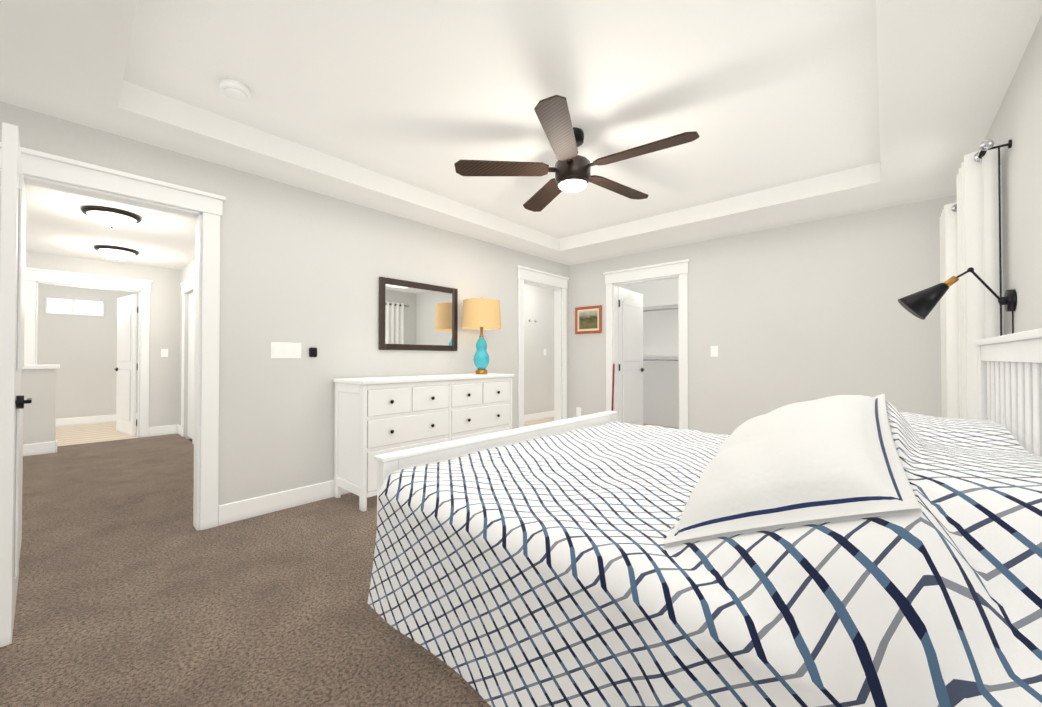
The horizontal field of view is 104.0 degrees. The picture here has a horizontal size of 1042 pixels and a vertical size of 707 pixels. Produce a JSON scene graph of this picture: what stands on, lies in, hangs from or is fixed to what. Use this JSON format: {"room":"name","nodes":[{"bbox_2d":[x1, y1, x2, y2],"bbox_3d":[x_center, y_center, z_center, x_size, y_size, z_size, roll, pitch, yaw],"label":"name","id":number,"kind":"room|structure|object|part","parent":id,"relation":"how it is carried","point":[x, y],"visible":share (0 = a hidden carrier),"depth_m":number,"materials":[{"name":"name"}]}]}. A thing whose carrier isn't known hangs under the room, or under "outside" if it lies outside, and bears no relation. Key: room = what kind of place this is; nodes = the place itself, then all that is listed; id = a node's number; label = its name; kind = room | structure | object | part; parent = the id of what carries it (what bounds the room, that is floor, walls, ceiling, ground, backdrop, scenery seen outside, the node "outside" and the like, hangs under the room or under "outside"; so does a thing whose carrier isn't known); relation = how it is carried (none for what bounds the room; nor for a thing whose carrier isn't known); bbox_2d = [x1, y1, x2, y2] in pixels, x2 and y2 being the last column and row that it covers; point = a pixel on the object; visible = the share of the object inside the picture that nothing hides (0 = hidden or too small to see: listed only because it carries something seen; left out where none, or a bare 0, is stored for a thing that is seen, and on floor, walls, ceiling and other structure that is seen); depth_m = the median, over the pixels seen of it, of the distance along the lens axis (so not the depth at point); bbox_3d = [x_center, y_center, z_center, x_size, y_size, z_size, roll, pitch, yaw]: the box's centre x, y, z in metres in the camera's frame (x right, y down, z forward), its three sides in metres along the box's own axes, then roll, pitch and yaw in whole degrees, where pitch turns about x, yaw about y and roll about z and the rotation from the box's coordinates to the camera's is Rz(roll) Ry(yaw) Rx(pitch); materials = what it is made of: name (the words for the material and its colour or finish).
{"room":"bedroom","nodes":[
{"label":"bedroom","id":0,"kind":"room"},
{"bbox_2d":[21,365,59,455],"bbox_3d":[-5.987,0.653,4.445,0.180,1.045,1.258,-1,-1,42],"label":"wall","id":1,"kind":"structure","parent":0,"point":[38,384],"depth_m":4.76,"materials":[{"name":"paint"}]},
{"bbox_2d":[25,251,176,426],"bbox_3d":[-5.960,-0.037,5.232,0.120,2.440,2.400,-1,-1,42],"label":"wall","id":2,"kind":"structure","parent":0,"point":[81,350],"depth_m":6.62,"materials":[{"name":"paint"}]},
{"bbox_2d":[45,297,103,316],"bbox_3d":[-7.424,-0.771,6.794,0.024,0.260,0.660,-1,-1,42],"label":"transom windows","id":3,"kind":"structure","parent":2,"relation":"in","point":[72,307],"depth_m":6.77,"materials":[{"name":"white glass"}]},
{"bbox_2d":[56,413,136,426],"bbox_3d":[-7.354,1.132,6.859,0.016,0.135,3.040,-1,-1,42],"label":"baseboard","id":4,"kind":"structure","parent":2,"relation":"attached to","point":[61,422],"depth_m":6.86,"materials":[{"name":"white wood"}]},
{"bbox_2d":[114,294,137,435],"bbox_3d":[-5.876,0.168,6.049,0.837,2.032,0.203,-1,-1,42],"label":"room door","id":5,"kind":"structure","parent":2,"relation":"in","point":[126,369],"depth_m":5.95,"materials":[{"name":"white wood"}]},
{"bbox_2d":[149,424,179,436],"bbox_3d":[-5.214,1.123,5.951,0.016,0.135,0.335,-1,-1,42],"label":"baseboard","id":6,"kind":"structure","parent":2,"relation":"attached to","point":[168,429],"depth_m":5.95,"materials":[{"name":"white wood"}]},
{"bbox_2d":[161,349,167,356],"label":"switch plates","id":7,"kind":"object","parent":2,"relation":"attached to","point":[164,352],"depth_m":5.96,"materials":[{"name":"white plastic"}]},
{"bbox_2d":[177,259,194,436],"bbox_3d":[-3.477,-0.042,4.712,4.510,2.440,0.120,-1,-1,42],"label":"wall","id":8,"kind":"structure","parent":0,"point":[188,271],"depth_m":5.98,"materials":[{"name":"paint"}]},
{"bbox_2d":[187,292,192,438],"bbox_3d":[-4.524,0.163,5.648,0.688,2.038,0.040,-1,-1,42],"label":"door","id":9,"kind":"structure","parent":8,"relation":"in","point":[190,365],"depth_m":5.75,"materials":[{"name":"white wood"}]},
{"bbox_2d":[0,434,490,706],"bbox_3d":[-1.524,1.219,3.755,8.440,0.100,6.200,-1,-1,42],"label":"floor carpet","id":10,"kind":"object","parent":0,"point":[136,588],"visible":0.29,"depth_m":1.87,"materials":[{"name":"brown carpet"}]},
{"bbox_2d":[333,373,513,511],"bbox_3d":[-0.792,0.688,3.735,0.521,0.960,1.630,-1,-1,42],"label":"dresser","id":11,"kind":"object","parent":10,"relation":"on","point":[373,416],"visible":0.67,"depth_m":3.28,"materials":[{"name":"white wood"}]},
{"bbox_2d":[462,297,500,373],"bbox_3d":[-0.409,-0.184,4.220,0.410,0.795,0.410,-1,-1,42],"label":"table lamp","id":12,"kind":"object","parent":11,"relation":"on","point":[481,314],"visible":1,"depth_m":4.08,"materials":[{"name":"ceramic"}]},
{"bbox_2d":[611,364,614,410],"bbox_3d":[1.158,0.658,5.225,0.120,1.051,0.162,-1,-1,42],"label":"stick vacuum","id":13,"kind":"object","parent":10,"relation":"on","point":[613,387],"visible":0.31,"depth_m":5.25,"materials":[{"name":"red"}]},
{"bbox_2d":[367,328,1041,706],"bbox_3d":[0.813,0.542,1.881,2.138,1.215,2.192,-1,-1,42],"label":"bed","id":14,"kind":"object","parent":10,"relation":"on","point":[881,550],"visible":1,"depth_m":1.01,"materials":[{"name":"white fabric"}]},
{"bbox_3d":[0.833,0.542,1.903,2.138,1.215,2.104,-1,-1,42],"label":"frame","id":15,"kind":"part","parent":14,"relation":"part of","materials":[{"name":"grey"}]},
{"bbox_2d":[662,393,922,546],"bbox_3d":[0.843,0.328,1.273,0.546,0.376,0.927,-1,-1,42],"label":"pillow","id":16,"kind":"object","parent":14,"relation":"on","point":[838,466],"depth_m":1.00,"materials":[{"name":"fabric"}]},
{"bbox_2d":[55,418,553,445],"bbox_3d":[-3.127,1.247,6.649,6.590,0.102,8.370,-1,-1,42],"label":"floor","id":17,"kind":"structure","parent":0,"point":[79,434],"depth_m":6.07,"materials":[{"name":"beige wood"}]},
{"bbox_2d":[0,101,629,505],"bbox_3d":[-0.555,-0.149,4.505,0.120,2.650,7.170,-1,-1,42],"label":"wall","id":18,"kind":"structure","parent":0,"point":[306,269],"depth_m":3.13,"materials":[{"name":"paint"}]},
{"bbox_2d":[0,122,31,646],"bbox_3d":[-2.304,0.120,1.852,0.786,2.042,0.127,-1,-1,42],"label":"bedroom door","id":19,"kind":"structure","parent":18,"relation":"in","point":[12,250],"depth_m":1.60,"materials":[{"name":"white wood"}]},
{"bbox_2d":[0,142,225,530],"bbox_3d":[-2.414,0.045,2.429,0.196,2.220,1.030,-1,-1,42],"label":"door frame","id":20,"kind":"structure","parent":18,"relation":"attached to","point":[62,174],"depth_m":2.70,"materials":[{"name":"white wood"}]},
{"bbox_2d":[218,480,350,525],"bbox_3d":[-1.034,1.102,3.857,0.016,0.135,3.005,-1,-1,42],"label":"baseboard","id":21,"kind":"structure","parent":18,"relation":"attached to","point":[253,507],"depth_m":2.98,"materials":[{"name":"white wood"}]},
{"bbox_2d":[271,342,300,357],"label":"switch plates","id":22,"kind":"object","parent":18,"relation":"attached to","point":[285,350],"depth_m":3.05,"materials":[{"name":"white plastic"}]},
{"bbox_2d":[309,347,316,356],"label":"switch plates","id":23,"kind":"object","parent":18,"relation":"attached to","point":[312,351],"depth_m":3.19,"materials":[{"name":"black plastic"}]},
{"bbox_2d":[379,277,457,350],"bbox_3d":[-0.963,-0.355,3.939,0.029,0.650,0.880,-1,-1,42],"label":"wall mirror","id":24,"kind":"object","parent":18,"relation":"attached to","point":[416,316],"visible":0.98,"depth_m":3.90,"materials":[{"name":"brown wood"}]},
{"bbox_2d":[517,265,568,427],"bbox_3d":[0.266,0.057,5.391,0.158,2.255,1.050,-1,-1,42],"label":"door frame","id":25,"kind":"structure","parent":18,"relation":"attached to","point":[538,278],"depth_m":5.66,"materials":[{"name":"white wood"}]},
{"bbox_2d":[0,0,1041,269],"bbox_3d":[-2.428,-1.379,4.511,10.760,0.230,6.320,-1,-1,42],"label":"ceiling","id":26,"kind":"structure","parent":0,"point":[790,112],"depth_m":2.25,"materials":[{"name":"paint"}]},
{"bbox_2d":[81,205,141,227],"bbox_3d":[-3.708,-1.204,3.695,0.390,0.137,0.390,-1,-1,42],"label":"light","id":27,"kind":"object","parent":26,"relation":"attached to","point":[112,217],"visible":1,"depth_m":3.61,"materials":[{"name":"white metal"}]},
{"bbox_2d":[94,245,138,260],"bbox_3d":[-4.887,-1.191,4.927,0.390,0.137,0.390,-1,-1,42],"label":"light","id":28,"kind":"object","parent":26,"relation":"attached to","point":[116,253],"visible":1,"depth_m":4.84,"materials":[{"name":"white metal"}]},
{"bbox_2d":[220,78,250,100],"bbox_3d":[-1.537,-1.414,2.194,0.140,0.046,0.140,-1,-1,42],"label":"smoke detector","id":29,"kind":"object","parent":26,"relation":"attached to","point":[235,89],"visible":1,"depth_m":2.16,"materials":[{"name":"plastic"}]},
{"bbox_2d":[454,95,698,211],"bbox_3d":[0.380,-1.249,2.647,1.448,0.368,1.456,-1,-1,42],"label":"ceiling fan","id":30,"kind":"object","parent":26,"relation":"hanging from","point":[571,169],"visible":1,"depth_m":2.56,"materials":[{"name":"brown wood"}]},
{"bbox_2d":[524,284,553,414],"bbox_3d":[-0.117,-0.019,6.971,0.120,2.440,3.890,-1,-1,42],"label":"wall","id":31,"kind":"structure","parent":0,"point":[538,363],"depth_m":7.35,"materials":[{"name":"paint"}]},
{"bbox_2d":[524,410,553,422],"bbox_3d":[-0.066,1.133,6.914,0.016,0.135,3.650,-1,-1,42],"label":"baseboard","id":32,"kind":"structure","parent":31,"relation":"attached to","point":[549,414],"depth_m":7.33,"materials":[{"name":"white wood"}]},
{"bbox_2d":[630,278,678,427],"bbox_3d":[2.892,-0.026,6.335,2.810,2.440,0.120,-1,-1,42],"label":"wall","id":33,"kind":"structure","parent":0,"point":[660,385],"depth_m":6.77,"materials":[{"name":"white paint"}]},
{"bbox_2d":[643,303,678,360],"bbox_3d":[2.738,-0.331,6.167,2.570,0.892,0.339,-1,-1,42],"label":"closet shelf","id":34,"kind":"object","parent":33,"relation":"attached to","point":[667,306],"depth_m":6.42,"materials":[{"name":"white wood"}]},
{"bbox_2d":[643,424,678,428],"bbox_3d":[2.325,1.238,5.690,2.810,0.100,1.820,-1,-1,42],"label":"floor","id":35,"kind":"structure","parent":0,"point":[663,426],"depth_m":6.68,"materials":[{"name":"carpet"}]},
{"bbox_2d":[569,195,956,434],"bbox_3d":[2.184,-0.149,4.527,3.930,2.650,0.120,-1,-1,42],"label":"wall","id":36,"kind":"structure","parent":0,"point":[779,317],"depth_m":3.98,"materials":[{"name":"paint"}]},
{"bbox_2d":[576,407,580,415],"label":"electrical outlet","id":37,"kind":"object","parent":36,"relation":"attached to","point":[578,409],"depth_m":5.67,"materials":[{"name":"white plastic"}]},
{"bbox_2d":[575,305,601,333],"bbox_3d":[0.918,-0.458,5.567,0.420,0.370,0.024,-1,-1,42],"label":"picture","id":38,"kind":"object","parent":36,"relation":"attached to","point":[588,319],"visible":0.98,"depth_m":5.56,"materials":[{"name":"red wood"}]},
{"bbox_2d":[618,287,644,424],"bbox_3d":[1.531,0.149,5.743,0.134,2.062,0.825,-1,-1,42],"label":"closet door","id":39,"kind":"structure","parent":36,"relation":"in","point":[631,369],"depth_m":5.67,"materials":[{"name":"white wood"}]},
{"bbox_2d":[603,259,689,428],"bbox_3d":[1.553,0.054,5.065,1.110,2.255,0.158,-1,-1,42],"label":"door frame","id":40,"kind":"structure","parent":36,"relation":"attached to","point":[676,269],"depth_m":5.00,"materials":[{"name":"white wood"}]},
{"bbox_2d":[710,346,717,356],"label":"switch plates","id":41,"kind":"object","parent":36,"relation":"attached to","point":[713,349],"depth_m":4.49,"materials":[{"name":"white plastic"}]},
{"bbox_2d":[980,15,1041,334],"bbox_3d":[1.770,-0.182,1.212,0.120,2.650,5.370,-1,-1,42],"label":"wall","id":42,"kind":"structure","parent":0,"point":[1018,119],"depth_m":1.77,"materials":[{"name":"paint"}]},
{"bbox_2d":[898,267,1016,333],"bbox_3d":[2.143,0.240,2.010,0.411,1.322,0.149,0,-1,37],"label":"sconce","id":43,"kind":"object","parent":42,"relation":"attached to","point":[921,304],"visible":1,"depth_m":2.03,"materials":[{"name":"black metal"}]},
{"bbox_2d":[939,139,1011,418],"bbox_3d":[2.769,0.046,2.523,0.145,2.160,1.628,-1,-1,42],"label":"curtain","id":44,"kind":"object","parent":42,"relation":"hanging from","point":[970,236],"visible":0.6,"depth_m":2.11,"materials":[{"name":"fabric"}]},
{"bbox_2d":[1000,165,1003,334],"bbox_3d":[2.814,-0.319,2.474,0.088,1.300,1.070,-1,-1,42],"label":"window frame","id":45,"kind":"structure","parent":42,"relation":"attached to","point":[1000,165],"depth_m":2.09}
]}

